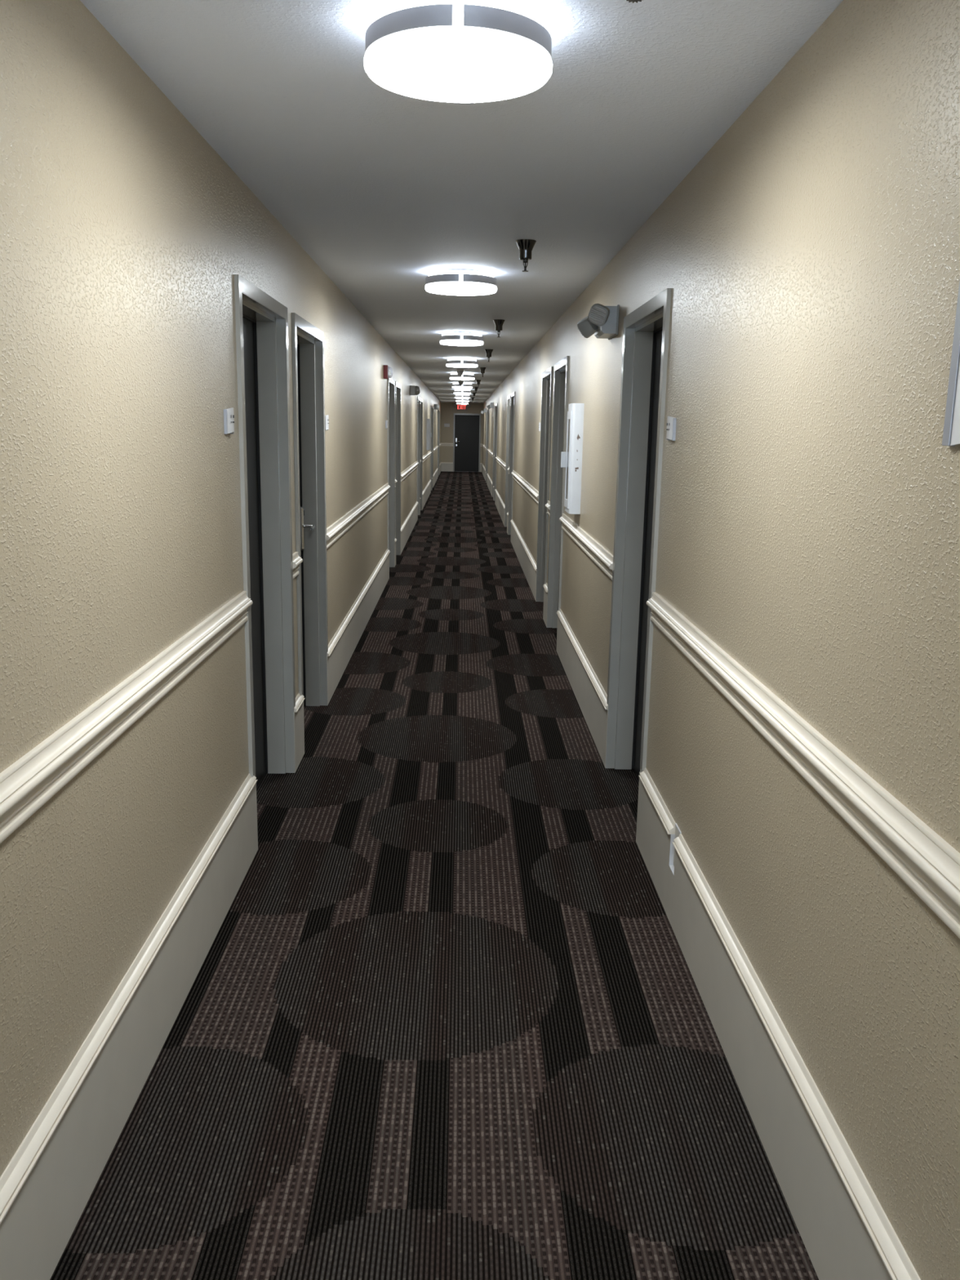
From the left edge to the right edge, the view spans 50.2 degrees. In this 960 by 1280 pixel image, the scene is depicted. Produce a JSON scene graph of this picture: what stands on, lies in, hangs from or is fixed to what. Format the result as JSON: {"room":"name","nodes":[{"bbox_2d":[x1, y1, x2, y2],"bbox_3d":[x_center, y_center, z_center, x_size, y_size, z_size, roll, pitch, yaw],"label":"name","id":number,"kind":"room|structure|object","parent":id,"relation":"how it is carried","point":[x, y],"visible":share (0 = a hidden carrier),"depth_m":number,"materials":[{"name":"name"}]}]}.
{"room":"hotel corridor","nodes":[
{"label":"hotel corridor","id":0,"kind":"room"},
{"bbox_2d":[0,0,441,1177],"bbox_3d":[-1.211,-3.282,17.634,0.220,2.487,41.100,1,12,-1],"label":"wall","id":1,"kind":"structure","parent":0,"point":[125,236],"depth_m":2.36,"materials":[{"name":"beige paint"}]},
{"bbox_2d":[0,591,253,843],"bbox_3d":[-0.803,0.520,0.679,0.035,0.112,6.339,1,12,-1],"label":"chair rail","id":2,"kind":"object","parent":1,"relation":"attached to","point":[28,784],"visible":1,"depth_m":2.25,"materials":[{"name":"white wood"}]},
{"bbox_2d":[0,773,257,1279],"bbox_3d":[-0.820,1.314,0.870,0.028,0.332,6.393,1,12,-1],"label":"baseboard","id":3,"kind":"structure","parent":1,"relation":"attached to","point":[46,1186],"depth_m":2.34,"materials":[{"name":"beige paint"}]},
{"bbox_2d":[223,407,234,434],"bbox_3d":[-0.845,-0.742,3.468,0.023,0.087,0.097,1,12,-1],"label":"room sign","id":4,"kind":"object","parent":1,"relation":"attached to","point":[228,420],"visible":1,"depth_m":3.44,"materials":[{"name":"grey plastic"}]},
{"bbox_2d":[234,274,295,787],"bbox_3d":[-0.965,-0.320,4.260,0.205,2.145,1.015,1,12,-1],"label":"door","id":5,"kind":"structure","parent":1,"relation":"in","point":[261,320],"depth_m":4.61,"materials":[{"name":"grey paint"}]},
{"bbox_2d":[292,551,302,579],"bbox_3d":[-0.874,-0.354,4.873,0.035,0.112,0.193,1,12,-1],"label":"chair rail","id":6,"kind":"object","parent":1,"relation":"attached to","point":[296,560],"visible":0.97,"depth_m":4.86,"materials":[{"name":"white wood"}]},
{"bbox_2d":[293,693,305,772],"bbox_3d":[-0.890,0.445,5.039,0.028,0.332,0.297,1,12,-1],"label":"baseboard","id":7,"kind":"structure","parent":1,"relation":"attached to","point":[299,726],"depth_m":5.02,"materials":[{"name":"beige paint"}]},
{"bbox_2d":[291,312,328,706],"bbox_3d":[-0.985,-0.567,5.446,0.205,2.145,1.015,1,12,-1],"label":"door","id":8,"kind":"structure","parent":1,"relation":"in","point":[308,340],"depth_m":5.81,"materials":[{"name":"grey paint"}]},
{"bbox_2d":[324,414,328,430],"bbox_3d":[-0.886,-1.258,5.929,0.023,0.088,0.097,1,12,-1],"label":"room sign","id":9,"kind":"object","parent":1,"relation":"attached to","point":[326,417],"visible":0.84,"depth_m":5.90,"materials":[{"name":"grey plastic"}]},
{"bbox_2d":[326,548,389,705],"bbox_3d":[-0.951,-0.305,8.640,0.028,0.332,5.230,1,12,-1],"label":"baseboard","id":10,"kind":"structure","parent":1,"relation":"attached to","point":[342,646],"depth_m":7.59,"materials":[{"name":"beige paint"}]},
{"bbox_2d":[326,483,390,549],"bbox_3d":[-0.935,-1.104,8.474,0.035,0.112,5.126,1,12,-1],"label":"chair rail","id":11,"kind":"object","parent":1,"relation":"attached to","point":[341,526],"visible":1,"depth_m":7.40,"materials":[{"name":"white wood"}]},
{"bbox_2d":[385,420,387,428],"bbox_3d":[-0.966,-2.241,10.642,0.023,0.086,0.127,1,12,-1],"label":"room sign","id":12,"kind":"object","parent":1,"relation":"attached to","point":[386,421],"visible":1,"depth_m":10.59,"materials":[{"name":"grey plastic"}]},
{"bbox_2d":[383,364,392,378],"bbox_3d":[-0.919,-2.686,10.274,0.089,0.132,0.120,1,12,-1],"label":"fire alarm","id":13,"kind":"object","parent":1,"relation":"attached to","point":[388,371],"visible":1,"depth_m":10.22,"materials":[{"name":"red plastic"}]},
{"bbox_2d":[386,377,395,567],"bbox_3d":[-1.087,-1.821,11.461,0.205,2.145,1.015,1,12,-1],"label":"door","id":14,"kind":"structure","parent":1,"relation":"in","point":[390,382],"depth_m":11.83,"materials":[{"name":"grey paint"}]},
{"bbox_2d":[394,537,396,567],"bbox_3d":[-1.011,-1.051,12.220,0.028,0.332,0.255,1,12,-1],"label":"baseboard","id":15,"kind":"structure","parent":1,"relation":"attached to","point":[395,540],"depth_m":12.14,"materials":[{"name":"beige paint"}]},
{"bbox_2d":[395,381,400,555],"bbox_3d":[-1.106,-2.059,12.606,0.205,2.145,1.015,1,12,-1],"label":"door","id":16,"kind":"structure","parent":1,"relation":"in","point":[397,386],"depth_m":13.01,"materials":[{"name":"grey paint"}]},
{"bbox_2d":[400,501,417,553],"bbox_3d":[-1.071,-1.793,15.778,0.028,0.332,5.185,1,12,-1],"label":"baseboard","id":17,"kind":"structure","parent":1,"relation":"attached to","point":[409,523],"depth_m":15.20,"materials":[{"name":"beige paint"}]},
{"bbox_2d":[400,460,418,481],"bbox_3d":[-1.055,-2.592,15.612,0.035,0.112,5.081,1,12,-1],"label":"chair rail","id":18,"kind":"object","parent":1,"relation":"attached to","point":[410,469],"visible":1,"depth_m":15.03,"materials":[{"name":"white wood"}]},
{"bbox_2d":[409,385,420,395],"bbox_3d":[-0.974,-3.748,15.390,0.152,0.140,0.146,1,12,-1],"label":"emergency light","id":19,"kind":"object","parent":1,"relation":"attached to","point":[414,390],"visible":1,"depth_m":15.34,"materials":[{"name":"grey plastic"}]},
{"bbox_2d":[414,386,420,395],"bbox_3d":[-0.936,-3.748,15.396,0.076,0.136,0.136,1,12,-1],"label":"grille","id":20,"kind":"object","parent":19,"relation":"attached to","point":[417,390],"depth_m":15.35,"materials":[{"name":"grey plastic"}]},
{"bbox_2d":[417,395,420,515],"bbox_3d":[-1.207,-3.304,18.577,0.205,2.145,1.015,1,12,-1],"label":"door","id":21,"kind":"structure","parent":1,"relation":"in","point":[418,397],"depth_m":18.95,"materials":[{"name":"grey paint"}]},
{"bbox_2d":[420,398,422,510],"bbox_3d":[-1.225,-3.530,19.663,0.205,2.145,1.015,1,12,-1],"label":"door","id":22,"kind":"structure","parent":1,"relation":"in","point":[421,399],"depth_m":20.07,"materials":[{"name":"grey paint"}]},
{"bbox_2d":[422,480,431,509],"bbox_3d":[-1.194,-3.307,23.041,0.028,0.332,5.605,1,12,-1],"label":"baseboard","id":23,"kind":"structure","parent":1,"relation":"attached to","point":[426,492],"depth_m":22.70,"materials":[{"name":"beige paint"}]},
{"bbox_2d":[422,450,431,462],"bbox_3d":[-1.178,-4.106,22.875,0.035,0.112,5.501,1,12,-1],"label":"chair rail","id":24,"kind":"object","parent":1,"relation":"attached to","point":[428,455],"visible":1,"depth_m":22.54,"materials":[{"name":"white wood"}]},
{"bbox_2d":[426,418,431,449],"bbox_3d":[-1.132,-4.580,22.825,0.108,0.678,0.290,1,12,-1],"label":"fire extinguisher cabinet","id":25,"kind":"object","parent":1,"relation":"attached to","point":[428,433],"visible":1,"depth_m":22.70,"materials":[{"name":"white metal"}]},
{"bbox_2d":[430,404,432,490],"bbox_3d":[-1.333,-4.861,26.045,0.205,2.145,1.015,1,12,-1],"label":"door","id":26,"kind":"structure","parent":1,"relation":"in","point":[431,420],"depth_m":26.36,"materials":[{"name":"grey paint"}]},
{"bbox_2d":[431,406,433,487],"bbox_3d":[-1.352,-5.095,27.171,0.205,2.145,1.015,1,12,-1],"label":"door","id":27,"kind":"structure","parent":1,"relation":"in","point":[433,406],"depth_m":27.58,"materials":[{"name":"grey paint"}]},
{"bbox_2d":[432,467,438,487],"bbox_3d":[-1.318,-4.849,30.441,0.028,0.332,5.385,1,12,-1],"label":"baseboard","id":28,"kind":"structure","parent":1,"relation":"attached to","point":[435,474],"depth_m":30.19,"materials":[{"name":"beige paint"}]},
{"bbox_2d":[433,404,439,409],"bbox_3d":[-1.190,-6.410,28.164,0.152,0.140,0.146,1,12,-1],"label":"fire alarm","id":29,"kind":"object","parent":1,"relation":"attached to","point":[436,406],"visible":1,"depth_m":28.11,"materials":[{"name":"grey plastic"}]},
{"bbox_2d":[437,409,439,476],"bbox_3d":[-1.456,-6.380,33.337,0.205,2.145,1.015,1,12,-1],"label":"door","id":30,"kind":"structure","parent":1,"relation":"in","point":[437,410],"depth_m":33.59,"materials":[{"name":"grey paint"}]},
{"bbox_2d":[438,410,439,475],"bbox_3d":[-1.476,-6.625,34.512,0.205,2.145,1.015,1,12,-1],"label":"door","id":31,"kind":"structure","parent":1,"relation":"in","point":[439,411],"depth_m":34.84,"materials":[{"name":"grey paint"}]},
{"bbox_2d":[49,471,818,1279],"bbox_3d":[-0.351,-2.034,17.934,2.250,0.050,41.550,1,12,-1],"label":"floor","id":32,"kind":"structure","parent":0,"point":[446,1018],"depth_m":2.86,"materials":[{"name":"carpet"}]},
{"bbox_2d":[80,0,843,403],"bbox_3d":[-0.306,-4.542,17.412,2.250,0.100,41.550,1,12,-1],"label":"ceiling","id":33,"kind":"structure","parent":0,"point":[385,190],"depth_m":3.03,"materials":[{"name":"grey paint"}]},
{"bbox_2d":[363,0,552,102],"bbox_3d":[-0.046,-1.264,2.198,0.405,0.108,0.405,1,12,-1],"label":"ceiling light","id":34,"kind":"object","parent":33,"relation":"attached to","point":[442,51],"visible":1,"depth_m":2.09,"materials":[{"name":"white plastic"}]},
{"bbox_2d":[456,368,463,375],"bbox_3d":[-0.299,-4.036,15.449,0.112,0.090,0.112,1,12,-1],"label":"smoke detector","id":35,"kind":"object","parent":33,"relation":"attached to","point":[460,371],"visible":1,"depth_m":15.41,"materials":[{"name":"white plastic"}]},
{"bbox_2d":[424,270,497,295],"bbox_3d":[-0.106,-2.001,5.731,0.405,0.108,0.405,1,12,-1],"label":"ceiling light","id":36,"kind":"object","parent":33,"relation":"attached to","point":[452,282],"visible":1,"depth_m":5.59,"materials":[{"name":"white plastic"}]},
{"bbox_2d":[424,281,497,295],"bbox_3d":[-0.106,-1.965,5.739,0.405,0.034,0.405,1,12,-1],"label":"diffuser","id":37,"kind":"object","parent":36,"relation":"attached to","point":[452,288],"depth_m":5.63,"materials":[{"name":"white plastic"}]},
{"bbox_2d":[457,379,463,385],"bbox_3d":[-0.355,-4.780,19.022,0.112,0.090,0.112,1,12,-1],"label":"smoke detector","id":38,"kind":"object","parent":33,"relation":"attached to","point":[460,381],"visible":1,"depth_m":18.98,"materials":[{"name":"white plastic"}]},
{"bbox_2d":[440,332,483,346],"bbox_3d":[-0.168,-2.772,9.431,0.405,0.108,0.405,1,12,-1],"label":"ceiling light","id":39,"kind":"object","parent":33,"relation":"attached to","point":[457,339],"visible":1,"depth_m":9.28,"materials":[{"name":"white plastic"}]},
{"bbox_2d":[440,339,483,346],"bbox_3d":[-0.169,-2.736,9.439,0.405,0.034,0.405,1,12,-1],"label":"diffuser","id":40,"kind":"object","parent":39,"relation":"attached to","point":[447,342],"depth_m":9.31,"materials":[{"name":"white plastic"}]},
{"bbox_2d":[445,358,478,367],"bbox_3d":[-0.228,-3.507,12.955,0.405,0.108,0.405,1,12,-1],"label":"ceiling light","id":41,"kind":"object","parent":33,"relation":"attached to","point":[452,362],"visible":1,"depth_m":12.80,"materials":[{"name":"white plastic"}]},
{"bbox_2d":[445,363,478,367],"bbox_3d":[-0.228,-3.471,12.963,0.405,0.034,0.405,1,12,-1],"label":"diffuser","id":42,"kind":"object","parent":41,"relation":"attached to","point":[452,365],"depth_m":12.82,"materials":[{"name":"white plastic"}]},
{"bbox_2d":[449,372,475,379],"bbox_3d":[-0.287,-4.237,16.459,0.405,0.108,0.405,1,12,-1],"label":"ceiling light","id":43,"kind":"object","parent":33,"relation":"attached to","point":[453,375],"visible":0.91,"depth_m":16.30,"materials":[{"name":"white plastic"}]},
{"bbox_2d":[449,377,475,379],"bbox_3d":[-0.287,-4.204,16.466,0.405,0.028,0.405,0,12,-4],"label":"diffuser","id":44,"kind":"object","parent":43,"relation":"attached to","point":[451,378],"depth_m":16.33,"materials":[{"name":"white plastic"}]},
{"bbox_2d":[452,382,472,388],"bbox_3d":[-0.349,-5.006,20.149,0.405,0.108,0.405,1,12,-1],"label":"ceiling light","id":45,"kind":"object","parent":33,"relation":"attached to","point":[465,385],"visible":0.93,"depth_m":20.00,"materials":[{"name":"white plastic"}]},
{"bbox_2d":[452,386,472,388],"bbox_3d":[-0.349,-4.970,20.157,0.405,0.034,0.405,1,12,-1],"label":"diffuser","id":46,"kind":"object","parent":45,"relation":"attached to","point":[456,387],"depth_m":20.01,"materials":[{"name":"white plastic"}]},
{"bbox_2d":[453,389,471,394],"bbox_3d":[-0.410,-5.761,23.771,0.405,0.108,0.405,1,12,-1],"label":"ceiling light","id":47,"kind":"object","parent":33,"relation":"attached to","point":[456,391],"visible":0.99,"depth_m":23.61,"materials":[{"name":"white plastic"}]},
{"bbox_2d":[453,392,471,394],"bbox_3d":[-0.410,-5.728,23.778,0.405,0.028,0.405,4,12,13],"label":"diffuser","id":48,"kind":"object","parent":47,"relation":"attached to","point":[454,393],"depth_m":23.67,"materials":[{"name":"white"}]},
{"bbox_2d":[454,394,470,398],"bbox_3d":[-0.471,-6.516,27.393,0.405,0.108,0.405,1,12,-1],"label":"ceiling light","id":49,"kind":"object","parent":33,"relation":"attached to","point":[456,396],"visible":0.98,"depth_m":27.23,"materials":[{"name":"white plastic"}]},
{"bbox_2d":[454,396,470,398],"bbox_3d":[-0.472,-6.483,27.400,0.405,0.028,0.405,1,12,2],"label":"diffuser","id":50,"kind":"object","parent":49,"relation":"attached to","point":[455,397],"depth_m":27.24,"materials":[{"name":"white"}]},
{"bbox_2d":[455,398,469,401],"bbox_3d":[-0.532,-7.271,31.015,0.405,0.108,0.405,1,12,-1],"label":"ceiling light","id":51,"kind":"object","parent":33,"relation":"attached to","point":[456,399],"visible":0.91,"depth_m":30.86,"materials":[{"name":"white plastic"}]},
{"bbox_2d":[456,401,468,404],"bbox_3d":[-0.593,-8.025,34.636,0.405,0.108,0.405,1,12,-1],"label":"ceiling light","id":52,"kind":"object","parent":33,"relation":"attached to","point":[457,402],"visible":0.88,"depth_m":34.47,"materials":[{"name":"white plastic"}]},
{"bbox_2d":[475,379,480,387],"bbox_3d":[-0.027,-4.714,18.837,0.096,0.134,0.096,1,12,-1],"label":"sprinkler","id":53,"kind":"object","parent":33,"relation":"attached to","point":[478,381],"visible":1,"depth_m":18.81,"materials":[{"name":"black metal"}]},
{"bbox_2d":[480,367,485,377],"bbox_3d":[0.040,-3.887,14.873,0.096,0.134,0.096,1,12,-1],"label":"sprinkler","id":54,"kind":"object","parent":33,"relation":"attached to","point":[482,369],"visible":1,"depth_m":14.84,"materials":[{"name":"black metal"}]},
{"bbox_2d":[484,349,493,361],"bbox_3d":[0.099,-3.163,11.398,0.096,0.134,0.096,1,12,-1],"label":"sprinkler","id":55,"kind":"object","parent":33,"relation":"attached to","point":[488,352],"visible":1,"depth_m":11.37,"materials":[{"name":"black metal"}]},
{"bbox_2d":[493,319,505,337],"bbox_3d":[0.152,-2.506,8.246,0.096,0.134,0.096,1,12,-1],"label":"sprinkler","id":56,"kind":"object","parent":33,"relation":"attached to","point":[499,323],"visible":1,"depth_m":8.22,"materials":[{"name":"black metal"}]},
{"bbox_2d":[515,239,536,271],"bbox_3d":[0.211,-1.776,4.742,0.096,0.134,0.096,1,12,-1],"label":"sprinkler","id":57,"kind":"object","parent":33,"relation":"attached to","point":[526,246],"visible":1,"depth_m":4.71,"materials":[{"name":"black metal"}]},
{"bbox_2d":[626,0,641,3],"bbox_3d":[0.262,-1.144,1.712,0.096,0.134,0.096,1,12,-1],"label":"sprinkler","id":58,"kind":"object","parent":33,"relation":"attached to","point":[629,1],"visible":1,"depth_m":1.73,"materials":[{"name":"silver metal"}]},
{"bbox_2d":[440,402,483,471],"bbox_3d":[-0.671,-7.483,37.864,1.943,2.487,0.200,1,12,-1],"label":"wall","id":59,"kind":"structure","parent":0,"point":[447,409],"depth_m":37.66,"materials":[{"name":"beige paint"}]},
{"bbox_2d":[440,462,453,471],"bbox_3d":[-1.230,-6.413,37.961,0.458,0.332,0.028,1,12,-1],"label":"baseboard","id":60,"kind":"structure","parent":59,"relation":"attached to","point":[445,466],"depth_m":37.96,"materials":[{"name":"beige paint"}]},
{"bbox_2d":[440,442,453,446],"bbox_3d":[-1.216,-7.211,37.794,0.458,0.112,0.035,1,12,-1],"label":"chair rail","id":61,"kind":"object","parent":59,"relation":"attached to","point":[442,444],"visible":0.92,"depth_m":37.79,"materials":[{"name":"white wood"}]},
{"bbox_2d":[453,403,471,410],"bbox_3d":[-0.657,-8.522,37.477,0.644,0.249,0.134,1,12,-1],"label":"exit sign","id":62,"kind":"object","parent":59,"relation":"attached to","point":[460,407],"visible":0.98,"depth_m":37.48,"materials":[{"name":"red plastic"}]},
{"bbox_2d":[453,413,480,471],"bbox_3d":[-0.485,-7.279,37.821,1.002,2.110,0.173,1,12,-1],"label":"door","id":63,"kind":"structure","parent":59,"relation":"in","point":[467,427],"depth_m":37.81,"materials":[{"name":"grey paint"}]},
{"bbox_2d":[482,0,959,1279],"bbox_3d":[0.551,-3.258,17.668,0.220,2.487,41.100,1,12,-1],"label":"wall","id":64,"kind":"structure","parent":0,"point":[809,520],"depth_m":2.10,"materials":[{"name":"beige paint"}]},
{"bbox_2d":[481,463,485,480],"bbox_3d":[0.120,-5.767,34.973,0.028,0.332,6.185,1,12,-1],"label":"baseboard","id":65,"kind":"structure","parent":64,"relation":"attached to","point":[483,469],"depth_m":34.59,"materials":[{"name":"beige paint"}]},
{"bbox_2d":[480,408,486,413],"bbox_3d":[0.115,-7.204,32.250,0.186,0.184,0.297,1,12,-1],"label":"emergency light","id":66,"kind":"object","parent":64,"relation":"attached to","point":[485,409],"visible":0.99,"depth_m":32.12,"materials":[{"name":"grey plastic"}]},
{"bbox_2d":[485,409,487,475],"bbox_3d":[0.296,-5.928,31.316,0.205,2.145,1.015,1,12,-1],"label":"door","id":67,"kind":"structure","parent":64,"relation":"in","point":[486,410],"depth_m":31.73,"materials":[{"name":"grey paint"}]},
{"bbox_2d":[486,408,488,482],"bbox_3d":[0.317,-5.673,30.092,0.205,2.145,1.015,1,12,-1],"label":"door","id":68,"kind":"structure","parent":64,"relation":"in","point":[488,409],"depth_m":30.38,"materials":[{"name":"grey paint"}]},
{"bbox_2d":[486,473,492,496],"bbox_3d":[0.252,-4.140,27.167,0.028,0.332,5.435,1,12,-1],"label":"baseboard","id":69,"kind":"structure","parent":64,"relation":"attached to","point":[489,480],"depth_m":26.75,"materials":[{"name":"beige paint"}]},
{"bbox_2d":[486,402,493,408],"bbox_3d":[0.250,-5.751,25.152,0.156,0.160,0.386,1,12,-1],"label":"emergency light","id":70,"kind":"object","parent":64,"relation":"attached to","point":[491,404],"visible":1,"depth_m":24.97,"materials":[{"name":"grey plastic"}]},
{"bbox_2d":[487,448,493,457],"bbox_3d":[0.265,-4.939,27.001,0.035,0.112,5.331,1,12,-1],"label":"chair rail","id":71,"kind":"object","parent":64,"relation":"attached to","point":[489,451],"visible":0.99,"depth_m":26.65,"materials":[{"name":"white wood"}]},
{"bbox_2d":[492,404,495,497],"bbox_3d":[0.422,-4.378,23.877,0.205,2.145,1.015,1,12,-1],"label":"door","id":72,"kind":"structure","parent":64,"relation":"in","point":[494,405],"depth_m":24.27,"materials":[{"name":"grey paint"}]},
{"bbox_2d":[493,403,497,500],"bbox_3d":[0.442,-4.125,22.663,0.205,2.145,1.015,1,12,-1],"label":"door","id":73,"kind":"structure","parent":64,"relation":"in","point":[496,404],"depth_m":23.00,"materials":[{"name":"grey paint"}]},
{"bbox_2d":[494,488,505,525],"bbox_3d":[0.376,-2.610,19.826,0.028,0.332,5.255,1,12,-1],"label":"baseboard","id":74,"kind":"structure","parent":64,"relation":"attached to","point":[500,504],"depth_m":19.39,"materials":[{"name":"beige paint"}]},
{"bbox_2d":[495,455,506,471],"bbox_3d":[0.389,-3.409,19.660,0.035,0.112,5.151,1,12,-1],"label":"chair rail","id":75,"kind":"object","parent":64,"relation":"attached to","point":[503,464],"visible":1,"depth_m":18.99,"materials":[{"name":"white wood"}]},
{"bbox_2d":[504,394,511,526],"bbox_3d":[0.544,-2.866,16.624,0.205,2.145,1.015,1,12,-1],"label":"door","id":76,"kind":"structure","parent":64,"relation":"in","point":[508,399],"depth_m":16.99,"materials":[{"name":"grey paint"}]},
{"bbox_2d":[506,511,508,533],"bbox_3d":[0.438,-1.847,16.165,0.028,0.332,0.395,1,12,-1],"label":"baseboard","id":77,"kind":"structure","parent":64,"relation":"attached to","point":[508,512],"depth_m":16.21,"materials":[{"name":"beige paint"}]},
{"bbox_2d":[507,391,515,534],"bbox_3d":[0.566,-2.599,15.341,0.205,2.145,1.015,1,12,-1],"label":"door","id":78,"kind":"structure","parent":64,"relation":"in","point":[513,394],"depth_m":15.70,"materials":[{"name":"grey paint"}]},
{"bbox_2d":[510,519,537,601],"bbox_3d":[0.500,-1.077,12.473,0.028,0.332,5.320,1,12,-1],"label":"baseboard","id":79,"kind":"structure","parent":64,"relation":"attached to","point":[528,565],"depth_m":11.62,"materials":[{"name":"beige paint"}]},
{"bbox_2d":[511,470,538,503],"bbox_3d":[0.513,-1.876,12.306,0.035,0.112,5.216,1,12,-1],"label":"chair rail","id":80,"kind":"object","parent":64,"relation":"attached to","point":[531,491],"visible":1,"depth_m":11.44,"materials":[{"name":"white wood"}]},
{"bbox_2d":[536,366,553,601],"bbox_3d":[0.669,-1.327,9.238,0.205,2.145,1.015,1,12,-1],"label":"door","id":81,"kind":"structure","parent":64,"relation":"in","point":[547,375],"depth_m":9.61,"materials":[{"name":"grey paint"}]},
{"bbox_2d":[542,582,547,626],"bbox_3d":[0.562,-0.307,8.780,0.028,0.332,0.395,1,12,-1],"label":"baseboard","id":82,"kind":"structure","parent":64,"relation":"attached to","point":[545,585],"depth_m":8.75,"materials":[{"name":"beige paint"}]},
{"bbox_2d":[545,500,550,515],"bbox_3d":[0.575,-1.106,8.614,0.035,0.112,0.291,1,12,-1],"label":"chair rail","id":83,"kind":"object","parent":64,"relation":"attached to","point":[548,504],"visible":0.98,"depth_m":8.60,"materials":[{"name":"white wood"}]},
{"bbox_2d":[546,355,568,627],"bbox_3d":[0.690,-1.060,7.956,0.205,2.145,1.015,1,12,-1],"label":"door","id":84,"kind":"structure","parent":64,"relation":"in","point":[560,384],"depth_m":8.34,"materials":[{"name":"grey paint"}]},
{"bbox_2d":[560,403,584,514],"bbox_3d":[0.579,-1.153,6.507,0.108,0.678,0.291,1,12,-1],"label":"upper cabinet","id":85,"kind":"object","parent":64,"relation":"attached to","point":[571,460],"visible":1,"depth_m":6.39,"materials":[{"name":"white metal"}]},
{"bbox_2d":[556,608,608,768],"bbox_3d":[0.603,0.196,6.366,0.028,0.332,2.708,1,12,-1],"label":"baseboard","id":86,"kind":"structure","parent":64,"relation":"attached to","point":[589,693],"depth_m":5.95,"materials":[{"name":"beige paint"}]},
{"bbox_2d":[559,513,613,580],"bbox_3d":[0.616,-0.603,6.199,0.035,0.112,2.604,1,12,-1],"label":"chair rail","id":87,"kind":"object","parent":64,"relation":"attached to","point":[593,549],"visible":0.98,"depth_m":5.81,"materials":[{"name":"white wood"}]},
{"bbox_2d":[577,303,619,339],"bbox_3d":[0.576,-1.564,5.039,0.183,0.144,0.364,1,12,-1],"label":"emergency light","id":88,"kind":"object","parent":64,"relation":"attached to","point":[602,321],"visible":1,"depth_m":4.94,"materials":[{"name":"grey plastic"}]},
{"bbox_2d":[605,288,671,777],"bbox_3d":[0.750,-0.321,4.410,0.205,2.145,1.015,1,12,-1],"label":"door","id":89,"kind":"structure","parent":64,"relation":"in","point":[646,331],"depth_m":4.77,"materials":[{"name":"grey paint"}]},
{"bbox_2d":[666,416,676,440],"bbox_3d":[0.673,-0.748,3.624,0.023,0.084,0.094,1,12,-1],"label":"room sign","id":90,"kind":"object","parent":64,"relation":"attached to","point":[671,421],"visible":1,"depth_m":3.59,"materials":[{"name":"grey plastic"}]},
{"bbox_2d":[673,822,681,866],"bbox_3d":[0.665,0.705,3.461,0.004,0.150,0.083,1,12,-1],"label":"outlet plate","id":91,"kind":"object","parent":64,"relation":"attached to","point":[677,832],"visible":0.3,"depth_m":3.47,"materials":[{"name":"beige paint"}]},
{"bbox_2d":[635,768,920,1279],"bbox_3d":[0.694,1.323,0.958,0.028,0.332,6.512,1,12,-1],"label":"baseboard","id":92,"kind":"structure","parent":64,"relation":"attached to","point":[844,1229],"depth_m":2.33,"materials":[{"name":"beige paint"}]},
{"bbox_2d":[646,591,959,938],"bbox_3d":[0.708,0.529,0.767,0.035,0.112,6.458,1,12,-1],"label":"chair rail","id":93,"kind":"object","parent":64,"relation":"attached to","point":[926,862],"visible":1,"depth_m":1.97,"materials":[{"name":"white wood"}]},
{"bbox_2d":[942,280,959,445],"bbox_3d":[0.709,-0.430,1.212,0.036,0.404,0.647,1,12,-1],"label":"wall sign","id":94,"kind":"object","parent":64,"relation":"attached to","point":[951,433],"visible":1,"depth_m":1.53,"materials":[{"name":"grey plastic"}]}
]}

